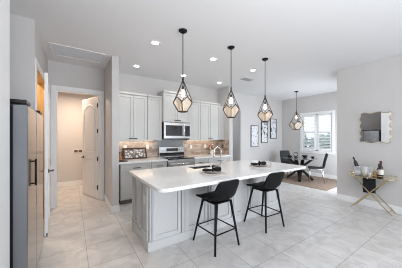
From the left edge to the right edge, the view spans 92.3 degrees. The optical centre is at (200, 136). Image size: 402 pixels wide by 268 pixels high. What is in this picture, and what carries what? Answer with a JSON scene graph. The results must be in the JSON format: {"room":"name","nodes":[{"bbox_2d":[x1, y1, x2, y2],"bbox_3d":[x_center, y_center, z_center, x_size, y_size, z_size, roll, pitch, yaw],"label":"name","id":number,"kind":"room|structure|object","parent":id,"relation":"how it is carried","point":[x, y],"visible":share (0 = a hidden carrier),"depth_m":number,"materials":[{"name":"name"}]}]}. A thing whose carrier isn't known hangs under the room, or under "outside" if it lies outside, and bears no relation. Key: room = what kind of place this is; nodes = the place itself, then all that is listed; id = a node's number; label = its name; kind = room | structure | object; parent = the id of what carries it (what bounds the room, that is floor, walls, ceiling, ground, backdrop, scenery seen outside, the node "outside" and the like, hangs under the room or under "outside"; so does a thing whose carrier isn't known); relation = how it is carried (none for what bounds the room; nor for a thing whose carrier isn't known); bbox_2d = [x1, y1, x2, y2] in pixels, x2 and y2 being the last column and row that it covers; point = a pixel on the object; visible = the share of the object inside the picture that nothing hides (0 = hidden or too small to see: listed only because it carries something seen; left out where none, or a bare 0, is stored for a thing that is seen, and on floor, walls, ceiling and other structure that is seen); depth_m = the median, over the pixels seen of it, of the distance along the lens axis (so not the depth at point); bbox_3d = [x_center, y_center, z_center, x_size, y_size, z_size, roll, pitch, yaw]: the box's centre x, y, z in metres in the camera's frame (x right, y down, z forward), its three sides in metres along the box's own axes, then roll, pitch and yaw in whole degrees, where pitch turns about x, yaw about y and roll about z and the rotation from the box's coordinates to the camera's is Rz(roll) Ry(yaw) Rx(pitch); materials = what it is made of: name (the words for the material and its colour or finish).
{"room":"kitchen","nodes":[
{"label":"kitchen","id":0,"kind":"room"},
{"bbox_2d":[10,13,47,109],"bbox_3d":[-2.678,-0.050,2.410,0.950,3.020,2.980,0,0,-34],"label":"wall","id":1,"kind":"structure","parent":0,"point":[22,29],"depth_m":2.51,"materials":[{"name":"paint"}]},
{"bbox_2d":[35,57,43,109],"bbox_3d":[-2.537,0.195,3.068,0.014,2.530,1.150,0,0,-34],"label":"trim","id":2,"kind":"structure","parent":1,"relation":"attached to","point":[37,65],"depth_m":2.61,"materials":[{"name":"white paint"}]},
{"bbox_2d":[37,69,43,218],"bbox_3d":[-2.593,0.240,3.032,0.118,2.440,0.977,0,0,-34],"label":"trim","id":3,"kind":"structure","parent":1,"relation":"attached to","point":[40,83],"depth_m":3.43,"materials":[{"name":"brown wood"}]},
{"bbox_2d":[44,72,53,235],"bbox_3d":[-2.482,0.254,3.161,0.118,2.388,0.903,0,0,-37],"label":"door","id":4,"kind":"structure","parent":1,"relation":"in","point":[47,100],"depth_m":2.83,"materials":[{"name":"white paint"}]},
{"bbox_2d":[57,92,99,181],"bbox_3d":[-3.468,-0.050,5.032,2.640,3.020,2.020,0,0,-34],"label":"wall","id":5,"kind":"structure","parent":0,"point":[69,105],"depth_m":5.80,"materials":[{"name":"paint"}]},
{"bbox_2d":[73,149,82,152],"bbox_3d":[-3.756,0.430,5.899,0.240,0.110,0.015,0,0,-34],"label":"outlet box","id":6,"kind":"object","parent":5,"relation":"attached to","point":[74,150],"visible":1,"depth_m":5.89,"materials":[{"name":"white plastic"}]},
{"bbox_2d":[57,178,99,186],"bbox_3d":[-3.434,1.393,4.982,2.400,0.135,1.900,0,0,-34],"label":"baseboard","id":7,"kind":"structure","parent":5,"relation":"attached to","point":[78,182],"depth_m":5.79,"materials":[{"name":"white paint"}]},
{"bbox_2d":[105,56,118,205],"bbox_3d":[-1.921,-0.050,4.133,0.130,3.020,0.950,0,0,-34],"label":"wall","id":8,"kind":"structure","parent":0,"point":[112,69],"depth_m":3.76,"materials":[{"name":"paint"}]},
{"bbox_2d":[104,194,119,212],"bbox_3d":[-1.916,1.393,4.126,0.162,0.135,0.966,0,0,-34],"label":"baseboard","id":9,"kind":"structure","parent":8,"relation":"attached to","point":[113,209],"depth_m":3.75,"materials":[{"name":"white paint"}]},
{"bbox_2d":[48,60,281,193],"bbox_3d":[-0.244,-0.050,5.891,9.120,3.020,0.120,0,0,-34],"label":"wall","id":10,"kind":"structure","parent":0,"point":[59,73],"depth_m":5.89,"materials":[{"name":"paint"}]},
{"bbox_2d":[51,85,103,208],"bbox_3d":[-2.688,0.198,4.256,0.979,2.525,0.136,0,0,-34],"label":"trim","id":11,"kind":"structure","parent":10,"relation":"attached to","point":[54,88],"depth_m":3.99,"materials":[{"name":"white paint"}]},
{"bbox_2d":[81,96,98,198],"bbox_3d":[-2.719,0.249,4.757,0.816,2.398,0.169,0,0,36],"label":"door","id":12,"kind":"structure","parent":10,"relation":"in","point":[90,157],"depth_m":4.69,"materials":[{"name":"white paint"}]},
{"bbox_2d":[119,91,146,140],"bbox_3d":[-1.672,-0.472,4.644,0.670,1.115,0.370,0,0,-34],"label":"upper cabinet","id":13,"kind":"object","parent":10,"relation":"attached to","point":[132,106],"visible":0.88,"depth_m":4.51,"materials":[{"name":"paint"}]},
{"bbox_2d":[147,95,161,139],"bbox_3d":[-1.238,-0.472,4.943,0.375,1.115,0.353,0,0,-34],"label":"upper cabinet","id":14,"kind":"object","parent":10,"relation":"attached to","point":[154,103],"visible":0.91,"depth_m":4.82,"materials":[{"name":"paint"}]},
{"bbox_2d":[158,139,182,146],"bbox_3d":[-0.849,0.273,5.410,0.770,0.525,0.011,0,0,-34],"label":"tile","id":15,"kind":"structure","parent":10,"relation":"attached to","point":[164,142],"depth_m":5.40,"materials":[{"name":"grey tile"}]},
{"bbox_2d":[157,90,189,122],"bbox_3d":[-0.726,-0.782,5.226,0.780,0.795,0.450,0,0,-34],"label":"upper cabinet","id":16,"kind":"object","parent":10,"relation":"attached to","point":[170,113],"visible":0.85,"depth_m":5.02,"materials":[{"name":"paint"}]},
{"bbox_2d":[162,122,189,138],"bbox_3d":[-0.711,-0.159,5.203,0.756,0.432,0.484,0,0,-34],"label":"microwave","id":17,"kind":"object","parent":16,"relation":"attached to","point":[170,130],"visible":0.95,"depth_m":5.01,"materials":[{"name":"silver metal"}]},
{"bbox_2d":[119,140,228,158],"bbox_3d":[-0.638,0.312,5.220,3.206,0.453,0.560,0,0,-34],"label":"backsplash","id":18,"kind":"structure","parent":10,"relation":"attached to","point":[198,148],"depth_m":5.74,"materials":[{"name":"tile"}]},
{"bbox_2d":[183,100,199,139],"bbox_3d":[-0.268,-0.472,5.589,0.375,1.115,0.353,0,0,-34],"label":"upper cabinet","id":19,"kind":"object","parent":10,"relation":"attached to","point":[195,107],"visible":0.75,"depth_m":5.47,"materials":[{"name":"paint"}]},
{"bbox_2d":[200,101,219,139],"bbox_3d":[0.203,-0.472,5.892,0.735,1.115,0.370,0,0,-34],"label":"upper cabinet","id":20,"kind":"object","parent":10,"relation":"attached to","point":[209,112],"visible":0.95,"depth_m":5.74,"materials":[{"name":"paint"}]},
{"bbox_2d":[220,106,223,139],"bbox_3d":[-0.705,-0.448,5.322,3.207,1.065,0.313,0,0,-34],"label":"trim","id":21,"kind":"structure","parent":10,"relation":"attached to","point":[221,107],"depth_m":6.03,"materials":[{"name":"paint"}]},
{"bbox_2d":[251,125,257,146],"bbox_3d":[2.029,-0.030,7.313,0.400,0.810,0.029,0,0,-34],"label":"framed print","id":22,"kind":"object","parent":10,"relation":"attached to","point":[254,129],"visible":1,"depth_m":7.31,"materials":[{"name":"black paper"}]},
{"bbox_2d":[261,122,267,142],"bbox_3d":[2.512,-0.180,7.634,0.400,0.810,0.029,0,0,-34],"label":"framed print","id":23,"kind":"object","parent":10,"relation":"attached to","point":[264,125],"visible":0.96,"depth_m":7.63,"materials":[{"name":"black paper"}]},
{"bbox_2d":[270,119,276,138],"bbox_3d":[2.978,-0.340,7.944,0.400,0.810,0.029,0,0,-34],"label":"framed print","id":24,"kind":"object","parent":10,"relation":"attached to","point":[273,122],"visible":0.94,"depth_m":7.95,"materials":[{"name":"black paper"}]},
{"bbox_2d":[10,0,401,100],"bbox_3d":[1.681,-1.620,2.980,9.300,0.120,11.500,0,0,-34],"label":"ceiling","id":25,"kind":"structure","parent":0,"point":[305,43],"depth_m":3.00,"materials":[{"name":"white paint"}]},
{"bbox_2d":[48,42,105,63],"bbox_3d":[-2.299,-1.554,3.635,0.860,0.011,0.560,0,0,-34],"label":"ceiling vent","id":26,"kind":"object","parent":25,"relation":"in","point":[56,49],"visible":1,"depth_m":3.60,"materials":[{"name":"white metal"}]},
{"bbox_2d":[150,40,159,44],"bbox_3d":[-0.757,-1.557,3.196,0.160,0.006,0.160,0,0,-34],"label":"recessed light","id":27,"kind":"object","parent":25,"relation":"in","point":[153,42],"visible":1,"depth_m":3.18,"materials":[{"name":"white paint"}]},
{"bbox_2d":[173,28,192,112],"bbox_3d":[-0.272,-0.961,2.834,0.288,1.198,0.282,0,0,-34],"label":"pendant light","id":28,"kind":"object","parent":25,"relation":"hanging from","point":[182,31],"visible":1,"depth_m":2.81,"materials":[{"name":"black metal"}]},
{"bbox_2d":[223,45,239,117],"bbox_3d":[0.521,-0.946,3.360,0.289,1.228,0.285,0,0,-34],"label":"pendant light","id":29,"kind":"object","parent":25,"relation":"hanging from","point":[231,47],"visible":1,"depth_m":3.33,"materials":[{"name":"black metal"}]},
{"bbox_2d":[257,58,272,121],"bbox_3d":[1.287,-0.931,3.861,0.288,1.258,0.294,0,0,-34],"label":"pendant light","id":30,"kind":"object","parent":25,"relation":"hanging from","point":[263,59],"visible":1,"depth_m":3.84,"materials":[{"name":"black metal"}]},
{"bbox_2d":[289,91,302,129],"bbox_3d":[3.268,-0.906,6.587,0.464,1.309,0.454,0,0,-34],"label":"pendant light","id":31,"kind":"object","parent":25,"relation":"hanging from","point":[296,113],"visible":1,"depth_m":6.59,"materials":[{"name":"black metal"}]},
{"bbox_2d":[37,172,401,267],"bbox_3d":[1.681,1.520,2.980,9.300,0.120,11.500,0,0,-34],"label":"floor","id":32,"kind":"structure","parent":0,"point":[321,230],"depth_m":2.78,"materials":[{"name":"tile"}]},
{"bbox_2d":[10,99,42,267],"bbox_3d":[-2.097,0.573,1.822,0.907,1.775,1.033,0,0,-34],"label":"refrigerator","id":33,"kind":"object","parent":32,"relation":"on","point":[26,123],"visible":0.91,"depth_m":1.62,"materials":[{"name":"silver metal"}]},
{"bbox_2d":[119,162,150,204],"bbox_3d":[-1.590,1.021,4.525,0.675,0.878,0.660,0,0,-34],"label":"base cabinet","id":34,"kind":"object","parent":32,"relation":"on","point":[125,179],"visible":0.4,"depth_m":4.18,"materials":[{"name":"paint"}]},
{"bbox_2d":[119,157,167,164],"bbox_3d":[-1.465,0.560,4.612,1.155,0.040,0.653,0,0,-34],"label":"countertop","id":35,"kind":"structure","parent":34,"relation":"on","point":[151,159],"depth_m":4.45,"materials":[{"name":"white stone"}]},
{"bbox_2d":[122,147,146,159],"bbox_3d":[-1.630,0.405,4.769,0.570,0.270,0.126,0,0,-34],"label":"tray","id":36,"kind":"object","parent":35,"relation":"on","point":[128,153],"visible":0.98,"depth_m":4.75,"materials":[{"name":"brown wood"}]},
{"bbox_2d":[151,161,166,168],"bbox_3d":[-1.147,1.021,4.820,0.380,0.878,0.660,0,0,-34],"label":"base cabinet","id":37,"kind":"object","parent":32,"relation":"on","point":[162,164],"visible":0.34,"depth_m":4.57,"materials":[{"name":"paint"}]},
{"bbox_2d":[158,146,194,166],"bbox_3d":[-0.641,0.865,5.108,0.756,1.190,0.721,0,0,-34],"label":"range","id":38,"kind":"object","parent":32,"relation":"on","point":[175,156],"visible":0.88,"depth_m":5.14,"materials":[{"name":"metal"}]},
{"bbox_2d":[160,156,193,159],"bbox_3d":[-0.640,0.549,5.108,0.756,0.022,0.565,0,0,-34],"label":"cooktop","id":39,"kind":"object","parent":38,"relation":"in","point":[165,157],"depth_m":5.06,"materials":[{"name":"black glass"}]},
{"bbox_2d":[194,158,207,164],"bbox_3d":[-0.150,1.021,5.483,0.455,0.878,0.660,0,0,-34],"label":"base cabinet","id":40,"kind":"object","parent":32,"relation":"on","point":[202,160],"visible":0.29,"depth_m":5.25,"materials":[{"name":"paint"}]},
{"bbox_2d":[132,175,280,252],"bbox_3d":[0.273,1.020,3.525,2.784,0.879,0.792,0,0,-34],"label":"kitchen island","id":41,"kind":"object","parent":32,"relation":"on","point":[169,218],"visible":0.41,"depth_m":2.77,"materials":[{"name":"paint"}]},
{"bbox_2d":[129,159,305,192],"bbox_3d":[0.407,0.560,3.324,2.880,0.040,1.345,0,0,-34],"label":"island countertop","id":42,"kind":"structure","parent":41,"relation":"on","point":[176,178],"depth_m":2.81,"materials":[{"name":"white stone"}]},
{"bbox_2d":[189,165,216,168],"bbox_3d":[0.067,0.665,3.564,0.616,0.210,0.296,0,0,-34],"label":"island sink","id":43,"kind":"object","parent":42,"relation":"in","point":[198,167],"visible":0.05,"depth_m":3.70,"materials":[{"name":"metal"}]},
{"bbox_2d":[200,171,225,175],"bbox_3d":[0.177,0.535,2.893,0.400,0.008,0.400,0,0,-34],"label":"placemat","id":44,"kind":"object","parent":42,"relation":"on","point":[201,172],"visible":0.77,"depth_m":2.81,"materials":[{"name":"white fabric"}]},
{"bbox_3d":[0.177,0.521,2.893,0.260,0.020,0.260,0,0,-34],"label":"plate","id":45,"kind":"object","parent":44,"relation":"on","visible":0},
{"bbox_2d":[202,166,220,171],"bbox_3d":[0.161,0.482,2.893,0.289,0.087,0.093,0,0,0],"label":"napkin","id":46,"kind":"object","parent":45,"relation":"on","point":[213,169],"visible":0.99,"depth_m":2.86,"materials":[{"name":"black fabric"}]},
{"bbox_2d":[213,146,223,164],"bbox_3d":[0.347,0.361,3.705,0.214,0.357,0.131,0,0,-34],"label":"faucet","id":47,"kind":"object","parent":42,"relation":"on","point":[217,146],"visible":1,"depth_m":3.76,"materials":[{"name":"silver metal"}]},
{"bbox_2d":[248,165,270,167],"bbox_3d":[1.074,0.535,3.549,0.400,0.008,0.400,0,0,-34],"label":"placemat","id":48,"kind":"object","parent":42,"relation":"on","point":[266,166],"visible":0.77,"depth_m":3.48,"materials":[{"name":"white fabric"}]},
{"bbox_3d":[1.074,0.521,3.549,0.260,0.020,0.260,0,0,-34],"label":"plate","id":49,"kind":"object","parent":48,"relation":"on","visible":0},
{"bbox_2d":[251,161,265,165],"bbox_3d":[1.057,0.482,3.549,0.289,0.087,0.093,0,0,0],"label":"napkin","id":50,"kind":"object","parent":49,"relation":"on","point":[259,163],"visible":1,"depth_m":3.52,"materials":[{"name":"black fabric"}]},
{"bbox_2d":[193,179,239,256],"bbox_3d":[0.221,1.006,2.647,0.450,0.914,0.554,0,0,-37],"label":"bar stool","id":51,"kind":"object","parent":32,"relation":"on","point":[225,190],"visible":1,"depth_m":2.48,"materials":[{"name":"black plastic"}]},
{"bbox_2d":[208,157,228,162],"bbox_3d":[0.358,1.021,5.821,0.755,0.878,0.660,0,0,-34],"label":"base cabinet","id":52,"kind":"object","parent":32,"relation":"on","point":[216,159],"visible":0.19,"depth_m":5.54,"materials":[{"name":"paint"}]},
{"bbox_2d":[184,153,230,158],"bbox_3d":[0.189,0.560,5.713,1.283,0.040,0.653,0,0,-34],"label":"countertop","id":53,"kind":"structure","parent":52,"relation":"on","point":[200,156],"depth_m":5.63,"materials":[{"name":"white stone"}]},
{"bbox_2d":[209,142,214,154],"bbox_3d":[0.345,0.355,5.980,0.249,0.369,0.231,0,0,0],"label":"vase","id":54,"kind":"object","parent":53,"relation":"on","point":[212,147],"visible":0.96,"depth_m":5.93,"materials":[{"name":"white ceramic"}]},
{"bbox_2d":[244,172,284,232],"bbox_3d":[1.067,1.006,3.216,0.450,0.914,0.554,0,0,-31],"label":"bar stool","id":55,"kind":"object","parent":32,"relation":"on","point":[273,180],"visible":1,"depth_m":3.06,"materials":[{"name":"black plastic"}]},
{"bbox_2d":[282,173,336,190],"bbox_3d":[3.553,1.455,6.524,1.800,0.010,1.920,0,0,-36],"label":"area rug","id":56,"kind":"object","parent":32,"relation":"on","point":[317,183],"visible":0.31,"depth_m":6.15,"materials":[{"name":"fabric"}]},
{"bbox_2d":[280,150,297,176],"bbox_3d":[3.278,0.986,7.241,0.435,0.928,0.541,0,0,-9],"label":"dining chair","id":57,"kind":"object","parent":56,"relation":"on","point":[283,153],"visible":0.63,"depth_m":7.41,"materials":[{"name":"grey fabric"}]},
{"bbox_2d":[283,156,317,181],"bbox_3d":[3.351,1.069,6.553,1.060,0.737,1.060,0,0,-34],"label":"dining table","id":58,"kind":"object","parent":56,"relation":"on","point":[295,162],"visible":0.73,"depth_m":6.39,"materials":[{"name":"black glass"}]},
{"bbox_2d":[308,153,327,183],"bbox_3d":[3.757,0.986,6.222,0.541,0.928,0.435,0,0,26],"label":"dining chair","id":59,"kind":"object","parent":56,"relation":"on","point":[322,167],"visible":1,"depth_m":6.13,"materials":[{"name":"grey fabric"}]},
{"bbox_2d":[348,171,397,215],"bbox_3d":[3.417,1.100,3.865,0.308,0.715,0.738,0,0,-34],"label":"bar cart","id":60,"kind":"object","parent":32,"relation":"on","point":[389,178],"visible":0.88,"depth_m":3.78,"materials":[{"name":"gold mirror"}]},
{"bbox_2d":[352,165,362,174],"bbox_3d":[3.289,0.701,4.056,0.168,0.192,0.168,0,0,-34],"label":"ice bucket","id":61,"kind":"object","parent":60,"relation":"on","point":[354,171],"visible":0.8,"depth_m":4.00,"materials":[{"name":"clear glass"}]},
{"bbox_2d":[352,157,360,170],"bbox_3d":[3.283,0.568,4.075,0.068,0.298,0.147,0,0,-34],"label":"bottle","id":62,"kind":"object","parent":61,"relation":"on","point":[355,161],"visible":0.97,"depth_m":4.05,"materials":[{"name":"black glass"}]},
{"bbox_2d":[363,177,375,192],"bbox_3d":[3.394,0.969,3.897,0.201,0.312,0.029,0,0,24],"label":"towel","id":63,"kind":"object","parent":60,"relation":"hanging from","point":[369,184],"visible":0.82,"depth_m":3.89,"materials":[{"name":"black fabric"}]},
{"bbox_2d":[378,161,383,178],"bbox_3d":[3.454,0.628,3.709,0.081,0.336,0.081,0,0,-34],"label":"bottle","id":64,"kind":"object","parent":60,"relation":"on","point":[380,168],"visible":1,"depth_m":3.68,"materials":[{"name":"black glass"}]},
{"bbox_2d":[218,86,232,160],"bbox_3d":[0.760,-0.050,6.138,0.135,3.020,0.580,0,0,-34],"label":"wall","id":65,"kind":"structure","parent":0,"point":[223,93],"depth_m":5.93,"materials":[{"name":"paint"}]},
{"bbox_2d":[233,111,237,160],"bbox_3d":[0.695,-0.050,7.801,2.240,3.020,2.020,0,0,-34],"label":"wall","id":66,"kind":"structure","parent":0,"point":[235,120],"depth_m":8.39,"materials":[{"name":"paint"}]},
{"bbox_2d":[282,91,336,175],"bbox_3d":[4.358,-0.050,7.097,0.120,3.020,2.970,0,0,-34],"label":"wall","id":67,"kind":"structure","parent":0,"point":[290,137],"depth_m":7.43,"materials":[{"name":"paint"}]},
{"bbox_2d":[303,115,314,149],"bbox_3d":[4.133,-0.170,7.368,0.056,1.280,0.440,0,0,-32],"label":"window shutter","id":68,"kind":"object","parent":67,"relation":"attached to","point":[305,131],"visible":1,"depth_m":7.38,"materials":[{"name":"white paint"}]},
{"bbox_2d":[291,171,336,179],"bbox_3d":[4.296,1.393,7.068,0.016,0.135,2.950,0,0,-34],"label":"baseboard","id":69,"kind":"structure","parent":67,"relation":"attached to","point":[311,173],"depth_m":7.00,"materials":[{"name":"white paint"}]},
{"bbox_2d":[299,110,335,154],"bbox_3d":[4.281,-0.160,7.142,0.140,1.540,1.250,0,0,-34],"label":"window","id":70,"kind":"structure","parent":67,"relation":"attached to","point":[316,115],"depth_m":7.08,"materials":[{"name":"white paint"}]},
{"bbox_2d":[318,114,331,149],"bbox_3d":[4.432,-0.170,6.918,0.056,1.280,0.440,0,0,-32],"label":"window shutter","id":71,"kind":"object","parent":67,"relation":"attached to","point":[323,115],"visible":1,"depth_m":6.88,"materials":[{"name":"white paint"}]},
{"bbox_2d":[337,55,401,206],"bbox_3d":[4.914,-0.050,2.074,0.120,3.020,6.010,0,0,-34],"label":"wall","id":72,"kind":"structure","parent":0,"point":[376,86],"depth_m":4.04,"materials":[{"name":"paint"}]},
{"bbox_2d":[337,193,401,213],"bbox_3d":[4.857,1.393,2.036,0.016,0.135,6.010,0,0,-34],"label":"baseboard","id":73,"kind":"structure","parent":72,"relation":"attached to","point":[373,204],"depth_m":4.03,"materials":[{"name":"white paint"}]},
{"bbox_2d":[360,111,391,142],"bbox_3d":[3.570,-0.195,3.960,0.022,0.645,0.509,0,0,-34],"label":"wall mirror","id":74,"kind":"object","parent":72,"relation":"attached to","point":[375,127],"visible":1,"depth_m":3.94,"materials":[{"name":"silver metal"}]},
{"bbox_2d":[350,174,396,180],"bbox_3d":[3.417,0.801,3.864,0.290,0.008,0.720,0,0,-34],"label":"tabletop","id":75,"kind":"object","parent":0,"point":[387,179],"depth_m":3.75,"materials":[{"name":"clear glass"}]},
{"bbox_3d":[0.129,-0.050,-1.055,0.125,3.020,6.100,0,0,-34],"label":"wall","id":76,"kind":"structure","parent":0,"visible":0},
{"bbox_2d":[0,0,9,267],"bbox_3d":[-1.395,-0.050,1.354,0.007,3.020,0.400,0,0,-34],"label":"trim","id":77,"kind":"structure","parent":76,"relation":"attached to","point":[4,4],"depth_m":1.41,"materials":[{"name":"white paint"}]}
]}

